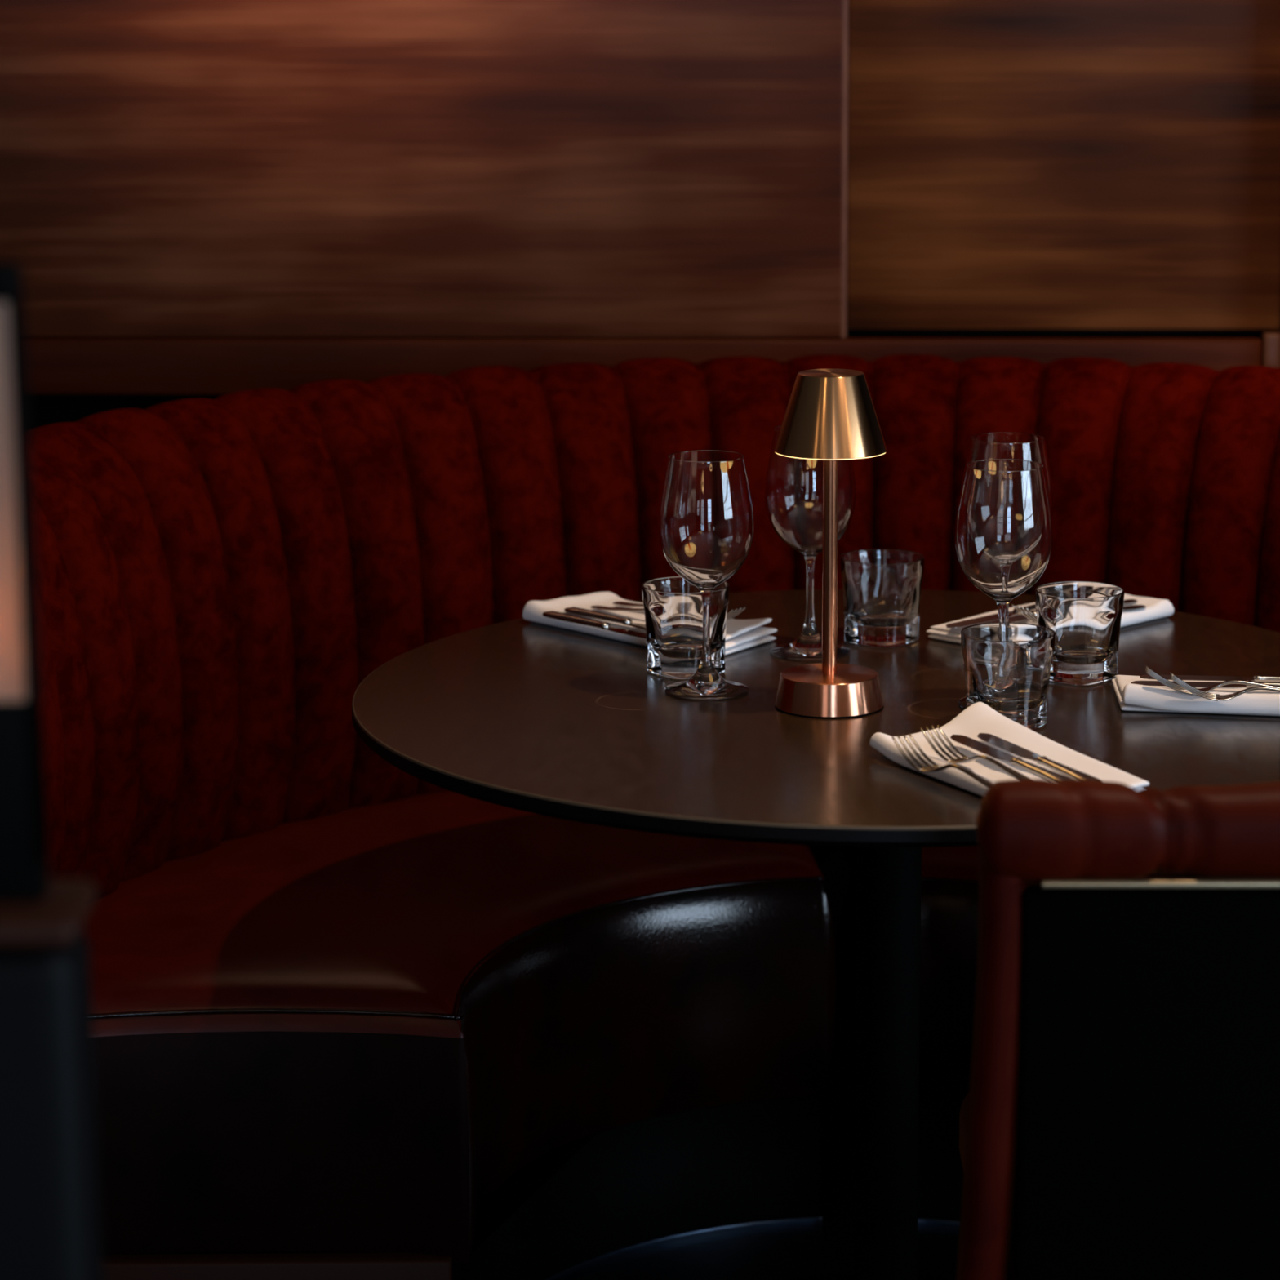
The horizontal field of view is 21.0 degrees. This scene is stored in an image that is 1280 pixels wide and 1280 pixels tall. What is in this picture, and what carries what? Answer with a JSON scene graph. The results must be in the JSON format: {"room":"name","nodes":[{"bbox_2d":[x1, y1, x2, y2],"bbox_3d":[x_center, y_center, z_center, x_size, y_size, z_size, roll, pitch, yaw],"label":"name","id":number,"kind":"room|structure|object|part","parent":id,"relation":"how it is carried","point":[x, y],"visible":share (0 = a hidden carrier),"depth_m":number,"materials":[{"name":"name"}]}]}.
{"room":"restaurant","nodes":[
{"label":"restaurant","id":0,"kind":"room"},
{"bbox_2d":[0,0,1279,429],"bbox_3d":[0.095,-0.934,4.750,8.200,2.950,0.270,0,12,4],"label":"wall","id":1,"kind":"structure","parent":0,"point":[210,199],"depth_m":4.75,"materials":[{"name":"brown wood"}]},
{"bbox_3d":[-1.315,-1.381,4.701,3.186,1.935,0.055,0,12,4],"label":"wood panel","id":2,"kind":"part","parent":1,"relation":"part of","materials":[{"name":"red wood"}]},
{"bbox_3d":[0.579,-1.374,4.583,0.598,1.925,0.052,0,12,4],"label":"wood panel","id":3,"kind":"part","parent":1,"relation":"part of","materials":[{"name":"brown wood"}]},
{"bbox_2d":[577,1003,959,1279],"bbox_3d":[0.410,1.486,0.572,8.000,0.050,9.900,0,12,0],"label":"floor","id":4,"kind":"structure","parent":0,"point":[830,1250],"depth_m":4.08,"materials":[{"name":"black"}]},
{"bbox_2d":[0,878,103,1279],"bbox_3d":[-0.498,0.644,1.971,0.404,1.028,0.090,0,12,0],"label":"cabinet","id":5,"kind":"object","parent":4,"relation":"on","point":[51,1225],"visible":1,"depth_m":1.85,"materials":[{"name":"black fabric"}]},
{"bbox_2d":[0,259,49,900],"bbox_3d":[-0.405,-0.029,1.833,0.164,0.343,0.026,0,12,0],"label":"lantern","id":6,"kind":"object","parent":5,"relation":"on","point":[24,830],"visible":1,"depth_m":1.83,"materials":[{"name":"black paint"}]},
{"bbox_3d":[-0.406,-0.187,1.800,0.164,0.020,0.026,0,12,0],"label":"frame","id":7,"kind":"part","parent":6,"relation":"part of","materials":[{"name":"black paint"}]},
{"bbox_3d":[-0.405,-0.027,1.825,0.156,0.303,0.003,0,12,0],"label":"glass pane","id":8,"kind":"part","parent":6,"relation":"part of","materials":[{"name":"beige"}]},
{"bbox_3d":[-0.404,0.085,1.858,0.164,0.110,0.026,0,12,0],"label":"frame","id":9,"kind":"part","parent":6,"relation":"part of","materials":[{"name":"black paint"}]},
{"bbox_3d":[-0.325,-0.028,1.827,0.004,0.303,0.012,0,12,0],"label":"corner post","id":10,"kind":"part","parent":6,"relation":"part of","materials":[{"name":"black paint"}]},
{"bbox_3d":[-0.325,-0.031,1.840,0.004,0.303,0.012,0,12,0],"label":"corner post","id":11,"kind":"part","parent":6,"relation":"part of","materials":[{"name":"black paint"}]},
{"bbox_3d":[-0.502,0.149,1.866,0.404,0.016,0.090,0,12,0],"label":"cap rail","id":12,"kind":"part","parent":5,"relation":"part of","materials":[{"name":"brown wood"}]},
{"bbox_2d":[30,354,1279,1279],"bbox_3d":[0.251,0.211,4.102,2.270,0.979,1.234,0,12,0],"label":"banquette","id":13,"kind":"object","parent":4,"relation":"on","point":[357,1015],"visible":0.55,"depth_m":4.03,"materials":[{"name":"red fabric"}]},
{"bbox_3d":[-0.435,0.720,3.604,0.480,0.158,0.028,0,12,0],"label":"rail","id":14,"kind":"part","parent":13,"relation":"part of","materials":[{"name":"brown"}]},
{"bbox_2d":[81,791,824,1013],"bbox_3d":[-0.250,0.269,4.037,0.933,0.030,1.044,0,12,0],"label":"seat cushion","id":15,"kind":"object","parent":13,"relation":"on","point":[351,902],"depth_m":3.90,"materials":[{"name":"red leather"}]},
{"bbox_3d":[-0.252,0.413,4.068,0.968,0.264,1.085,0,12,0],"label":"seat","id":16,"kind":"part","parent":13,"relation":"part of","materials":[{"name":"black leather"}]},
{"bbox_3d":[-0.250,0.700,4.129,0.940,0.018,1.057,0,12,0],"label":"kick plate","id":17,"kind":"part","parent":13,"relation":"part of","materials":[{"name":"black leather"}]},
{"bbox_3d":[0.760,0.693,4.129,0.940,0.018,1.057,0,12,0],"label":"kick plate","id":18,"kind":"part","parent":13,"relation":"part of","materials":[{"name":"black leather"}]},
{"bbox_3d":[0.758,0.406,4.068,0.968,0.264,1.085,0,12,0],"label":"seat","id":19,"kind":"part","parent":13,"relation":"part of","materials":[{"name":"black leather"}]},
{"bbox_2d":[921,845,978,879],"bbox_3d":[0.754,0.262,4.037,0.933,0.030,1.044,0,12,0],"label":"seat cushion","id":20,"kind":"object","parent":13,"relation":"on","point":[938,863],"depth_m":4.04,"materials":[{"name":"red leather"}]},
{"bbox_2d":[351,589,1279,1279],"bbox_3d":[0.251,0.419,3.672,1.095,0.750,1.095,0,12,0],"label":"round table","id":21,"kind":"object","parent":4,"relation":"on","point":[522,714],"visible":0.58,"depth_m":3.50,"materials":[{"name":"dark brown wood top"},{"name":"black iron"}]},
{"bbox_2d":[542,610,646,639],"bbox_3d":[-0.032,-0.014,3.799,0.017,0.008,0.220,-11,16,-42],"label":"table knife","id":22,"kind":"object","parent":21,"relation":"on","point":[551,614],"visible":0.88,"depth_m":3.82,"materials":[{"name":"silver metal"}]},
{"bbox_3d":[-0.071,-0.023,3.841,0.017,0.008,0.105,-11,16,-42],"label":"handle","id":23,"kind":"part","parent":22,"relation":"part of","materials":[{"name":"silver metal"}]},
{"bbox_3d":[0.003,-0.006,3.763,0.017,0.002,0.118,-11,16,-42],"label":"blade","id":24,"kind":"part","parent":22,"relation":"part of","materials":[{"name":"silver metal"}]},
{"bbox_2d":[522,591,777,655],"bbox_3d":[0.017,-0.021,3.879,0.136,0.026,0.304,-11,16,-42],"label":"napkin","id":25,"kind":"object","parent":21,"relation":"on","point":[740,634],"visible":0.44,"depth_m":3.87,"materials":[{"name":"white fabric"}]},
{"bbox_2d":[564,606,645,629],"bbox_3d":[-0.008,-0.019,3.821,0.017,0.008,0.220,-11,16,-42],"label":"table knife","id":26,"kind":"object","parent":25,"relation":"on","point":[575,611],"visible":0.77,"depth_m":3.85,"materials":[{"name":"silver metal"}]},
{"bbox_3d":[-0.047,-0.027,3.862,0.017,0.008,0.105,-11,16,-42],"label":"handle","id":27,"kind":"part","parent":26,"relation":"part of","materials":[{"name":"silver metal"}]},
{"bbox_3d":[0.027,-0.011,3.785,0.017,0.002,0.118,-11,16,-42],"label":"blade","id":28,"kind":"part","parent":26,"relation":"part of","materials":[{"name":"silver metal"}]},
{"bbox_2d":[590,605,644,611],"bbox_3d":[0.015,-0.034,3.849,0.025,0.024,0.202,-11,16,-42],"label":"fork","id":29,"kind":"object","parent":25,"relation":"on","point":[598,607],"visible":0.27,"depth_m":3.89,"materials":[{"name":"silver metal"}]},
{"bbox_2d":[612,601,746,620],"bbox_3d":[0.041,-0.038,3.871,0.025,0.024,0.202,-11,16,-42],"label":"fork","id":30,"kind":"object","parent":25,"relation":"on","point":[732,614],"visible":0.38,"depth_m":3.90,"materials":[{"name":"silver metal"}]},
{"bbox_3d":[0.025,-0.037,3.888,0.024,0.014,0.156,-11,16,-42],"label":"handle","id":31,"kind":"part","parent":30,"relation":"part of","materials":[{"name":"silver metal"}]},
{"bbox_2d":[641,576,729,679],"bbox_3d":[0.049,-0.013,3.676,0.094,0.095,0.094,-10,15,-37],"label":"tumbler","id":32,"kind":"object","parent":21,"relation":"on","point":[673,606],"visible":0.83,"depth_m":3.64,"materials":[{"name":"clear glass"}]},
{"bbox_2d":[657,449,753,699],"bbox_3d":[0.069,-0.068,3.569,0.099,0.248,0.099,8,14,34],"label":"wine glass","id":33,"kind":"object","parent":21,"relation":"on","point":[705,521],"visible":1,"depth_m":3.52,"materials":[{"name":"clear glass"}]},
{"bbox_2d":[764,425,855,660],"bbox_3d":[0.185,-0.108,3.751,0.099,0.248,0.099,8,14,33],"label":"wine glass","id":34,"kind":"object","parent":21,"relation":"on","point":[793,486],"visible":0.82,"depth_m":3.71,"materials":[{"name":"clear glass"}]},
{"bbox_2d":[773,368,887,718],"bbox_3d":[0.192,-0.100,3.487,0.114,0.343,0.114,0,12,0],"label":"table lamp","id":35,"kind":"object","parent":21,"relation":"on","point":[830,415],"visible":1,"depth_m":3.46,"materials":[{"name":"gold metal"}]},
{"bbox_2d":[776,453,884,459],"bbox_3d":[0.192,-0.196,3.466,0.112,0.013,0.112,0,12,0],"label":"diffuser","id":36,"kind":"object","parent":35,"relation":"attached to","point":[801,455],"depth_m":3.42,"materials":[{"name":"beige plastic"}]},
{"bbox_3d":[0.191,-0.229,3.459,0.114,0.079,0.114,0,12,0],"label":"lamp shade","id":37,"kind":"part","parent":35,"relation":"part of","materials":[{"name":"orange metal"}]},
{"bbox_2d":[840,548,924,648],"bbox_3d":[0.269,-0.046,3.825,0.094,0.095,0.094,9,15,37],"label":"tumbler","id":38,"kind":"object","parent":21,"relation":"on","point":[882,588],"visible":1,"depth_m":3.79,"materials":[{"name":"clear glass"}]},
{"bbox_2d":[891,733,993,787],"bbox_3d":[0.295,0.118,3.146,0.025,0.024,0.202,-7,14,-29],"label":"fork","id":39,"kind":"object","parent":21,"relation":"on","point":[936,767],"visible":0.83,"depth_m":3.20,"materials":[{"name":"silver metal"}]},
{"bbox_3d":[0.307,0.127,3.127,0.024,0.014,0.156,-7,14,-29],"label":"handle","id":40,"kind":"part","parent":39,"relation":"part of","materials":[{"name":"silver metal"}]},
{"bbox_2d":[955,458,1053,708],"bbox_3d":[0.369,-0.055,3.498,0.102,0.248,0.102,-6,13,-24],"label":"wine glass","id":41,"kind":"object","parent":21,"relation":"on","point":[1004,526],"visible":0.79,"depth_m":3.45,"materials":[{"name":"clear glass"}]},
{"bbox_2d":[960,432,1053,666],"bbox_3d":[0.390,-0.093,3.675,0.099,0.248,0.099,-1,12,-2],"label":"wine glass","id":42,"kind":"object","parent":21,"relation":"on","point":[989,446],"visible":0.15,"depth_m":3.63,"materials":[{"name":"clear glass"}]},
{"bbox_2d":[960,622,1055,730],"bbox_3d":[0.365,0.038,3.425,0.094,0.095,0.094,6,14,27],"label":"tumbler","id":43,"kind":"object","parent":21,"relation":"on","point":[1007,664],"visible":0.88,"depth_m":3.39,"materials":[{"name":"clear glass"}]},
{"bbox_2d":[869,702,1149,796],"bbox_3d":[0.345,0.109,3.232,0.146,0.038,0.269,-7,14,-29],"label":"napkin","id":44,"kind":"object","parent":21,"relation":"on","point":[978,717],"visible":0.41,"depth_m":3.27,"materials":[{"name":"white fabric"}]},
{"bbox_2d":[920,724,1031,779],"bbox_3d":[0.324,0.111,3.171,0.025,0.024,0.202,-7,14,-29],"label":"fork","id":45,"kind":"object","parent":44,"relation":"on","point":[1018,775],"visible":0.84,"depth_m":3.22,"materials":[{"name":"silver metal"}]},
{"bbox_3d":[0.336,0.120,3.152,0.024,0.014,0.156,-7,14,-29],"label":"handle","id":46,"kind":"part","parent":45,"relation":"part of","materials":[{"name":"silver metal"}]},
{"bbox_2d":[950,734,1073,782],"bbox_3d":[0.345,0.111,3.203,0.018,0.008,0.220,-6,13,-24],"label":"table knife","id":47,"kind":"object","parent":44,"relation":"on","point":[1048,775],"visible":0.88,"depth_m":3.21,"materials":[{"name":"silver metal"}]},
{"bbox_3d":[0.324,0.102,3.248,0.017,0.002,0.118,-6,13,-24],"label":"blade","id":48,"kind":"part","parent":47,"relation":"part of","materials":[{"name":"silver metal"}]},
{"bbox_3d":[0.370,0.122,3.152,0.017,0.008,0.105,-6,13,-24],"label":"handle","id":49,"kind":"part","parent":47,"relation":"part of","materials":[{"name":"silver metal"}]},
{"bbox_2d":[977,733,1102,781],"bbox_3d":[0.369,0.110,3.207,0.018,0.008,0.220,-6,13,-23],"label":"table knife","id":50,"kind":"object","parent":44,"relation":"on","point":[1011,748],"visible":0.89,"depth_m":3.21,"materials":[{"name":"silver metal"}]},
{"bbox_3d":[0.349,0.101,3.253,0.017,0.002,0.118,-6,13,-23],"label":"blade","id":51,"kind":"part","parent":50,"relation":"part of","materials":[{"name":"silver metal"}]},
{"bbox_3d":[0.393,0.121,3.155,0.017,0.008,0.105,-6,13,-23],"label":"handle","id":52,"kind":"part","parent":50,"relation":"part of","materials":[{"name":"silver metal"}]},
{"bbox_2d":[926,593,1173,643],"bbox_3d":[0.467,-0.025,3.892,0.287,0.022,0.131,-12,17,-43],"label":"napkin","id":53,"kind":"object","parent":21,"relation":"on","point":[1156,608],"visible":0.27,"depth_m":3.90,"materials":[{"name":"white fabric"}]},
{"bbox_2d":[945,604,1035,627],"bbox_3d":[0.419,-0.031,3.873,0.220,0.008,0.017,-11,16,-42],"label":"table knife","id":54,"kind":"object","parent":53,"relation":"on","point":[1032,607],"visible":0.43,"depth_m":3.84,"materials":[{"name":"silver metal"}]},
{"bbox_3d":[0.382,-0.022,3.839,0.118,0.002,0.017,-11,16,-42],"label":"blade","id":55,"kind":"part","parent":54,"relation":"part of","materials":[{"name":"silver metal"}]},
{"bbox_3d":[0.461,-0.040,3.912,0.105,0.008,0.017,-11,16,-42],"label":"handle","id":56,"kind":"part","parent":54,"relation":"part of","materials":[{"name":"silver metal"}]},
{"bbox_2d":[961,610,1036,629],"bbox_3d":[0.435,-0.028,3.857,0.220,0.008,0.017,-11,16,-42],"label":"table knife","id":57,"kind":"object","parent":53,"relation":"on","point":[1017,618],"visible":0.11,"depth_m":3.84,"materials":[{"name":"silver metal"}]},
{"bbox_3d":[0.398,-0.019,3.823,0.118,0.002,0.017,-11,16,-42],"label":"blade","id":58,"kind":"part","parent":57,"relation":"part of","materials":[{"name":"silver metal"}]},
{"bbox_2d":[1012,599,1137,617],"bbox_3d":[0.493,-0.041,3.878,0.202,0.024,0.025,-11,16,-42],"label":"fork","id":59,"kind":"object","parent":53,"relation":"on","point":[1126,601],"visible":0.33,"depth_m":3.82,"materials":[{"name":"silver metal"}]},
{"bbox_3d":[0.510,-0.040,3.895,0.156,0.014,0.024,-11,16,-42],"label":"handle","id":60,"kind":"part","parent":59,"relation":"part of","materials":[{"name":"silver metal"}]},
{"bbox_2d":[1019,604,1146,623],"bbox_3d":[0.498,-0.035,3.846,0.202,0.024,0.025,-11,16,-42],"label":"fork","id":61,"kind":"object","parent":53,"relation":"on","point":[1133,606],"visible":0.26,"depth_m":3.80,"materials":[{"name":"silver metal"}]},
{"bbox_3d":[0.515,-0.033,3.863,0.156,0.014,0.024,-11,16,-42],"label":"handle","id":62,"kind":"part","parent":61,"relation":"part of","materials":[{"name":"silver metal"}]},
{"bbox_2d":[1035,581,1124,685],"bbox_3d":[0.463,-0.007,3.635,0.094,0.095,0.094,11,16,43],"label":"tumbler","id":63,"kind":"object","parent":21,"relation":"on","point":[1085,617],"visible":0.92,"depth_m":3.60,"materials":[{"name":"clear glass"}]},
{"bbox_2d":[1111,675,1279,715],"bbox_3d":[0.621,0.052,3.511,0.281,0.029,0.125,1,12,9],"label":"napkin","id":64,"kind":"object","parent":21,"relation":"on","point":[1131,697],"visible":0.73,"depth_m":3.47,"materials":[{"name":"white fabric"}]},
{"bbox_2d":[1130,680,1279,688],"bbox_3d":[0.609,0.045,3.496,0.220,0.008,0.018,1,12,7],"label":"table knife","id":65,"kind":"object","parent":64,"relation":"on","point":[1195,684],"visible":0.66,"depth_m":3.50,"materials":[{"name":"silver metal"}]},
{"bbox_3d":[0.559,0.045,3.503,0.118,0.002,0.017,1,12,7],"label":"blade","id":66,"kind":"part","parent":65,"relation":"part of","materials":[{"name":"silver metal"}]},
{"bbox_3d":[0.666,0.046,3.489,0.105,0.008,0.017,1,12,7],"label":"handle","id":67,"kind":"part","parent":65,"relation":"part of","materials":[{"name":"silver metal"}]},
{"bbox_2d":[1139,674,1279,681],"bbox_3d":[0.622,0.039,3.524,0.220,0.008,0.018,1,12,7],"label":"table knife","id":68,"kind":"object","parent":64,"relation":"on","point":[1257,677],"visible":0.88,"depth_m":3.53,"materials":[{"name":"silver metal"}]},
{"bbox_3d":[0.679,0.040,3.516,0.105,0.008,0.017,1,12,7],"label":"handle","id":69,"kind":"part","parent":68,"relation":"part of","materials":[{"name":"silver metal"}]},
{"bbox_2d":[1145,666,1279,694],"bbox_3d":[0.611,0.043,3.465,0.202,0.024,0.025,2,12,10],"label":"fork","id":70,"kind":"object","parent":64,"relation":"on","point":[1171,685],"visible":0.95,"depth_m":3.47,"materials":[{"name":"silver metal"}]},
{"bbox_3d":[0.633,0.048,3.462,0.156,0.014,0.024,2,12,10],"label":"handle","id":71,"kind":"part","parent":70,"relation":"part of","materials":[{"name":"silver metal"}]},
{"bbox_2d":[1169,672,1279,701],"bbox_3d":[0.631,0.049,3.436,0.202,0.024,0.025,2,12,10],"label":"fork","id":72,"kind":"object","parent":64,"relation":"on","point":[1217,697],"visible":1,"depth_m":3.44,"materials":[{"name":"silver metal"}]},
{"bbox_3d":[0.653,0.054,3.434,0.156,0.014,0.024,2,12,10],"label":"handle","id":73,"kind":"part","parent":72,"relation":"part of","materials":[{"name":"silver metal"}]},
{"bbox_2d":[955,778,1279,1279],"bbox_3d":[0.553,0.494,3.071,0.580,0.851,0.444,0,12,1],"label":"dining chair","id":74,"kind":"object","parent":4,"relation":"on","point":[1119,1116],"visible":1,"depth_m":2.82,"materials":[{"name":"leather"}]},
{"bbox_3d":[0.324,0.686,3.325,0.033,0.371,0.040,-3,12,-13],"label":"leg","id":75,"kind":"part","parent":74,"relation":"part of","materials":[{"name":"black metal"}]},
{"bbox_3d":[0.554,0.500,3.102,0.510,0.085,0.380,0,12,1],"label":"seat","id":76,"kind":"part","parent":74,"relation":"part of","materials":[{"name":"leather"}]},
{"bbox_3d":[0.548,0.356,2.878,0.470,0.400,0.050,0,12,1],"label":"backrest","id":77,"kind":"part","parent":74,"relation":"part of","materials":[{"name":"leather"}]},
{"bbox_3d":[0.547,0.429,2.852,0.470,0.468,0.028,0,12,1],"label":"panel","id":78,"kind":"part","parent":74,"relation":"part of","materials":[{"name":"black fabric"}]},
{"bbox_3d":[0.545,0.197,2.787,0.442,0.007,0.012,0,12,1],"label":"gold rail","id":79,"kind":"part","parent":74,"relation":"part of","materials":[{"name":"gold metal"}]}
]}

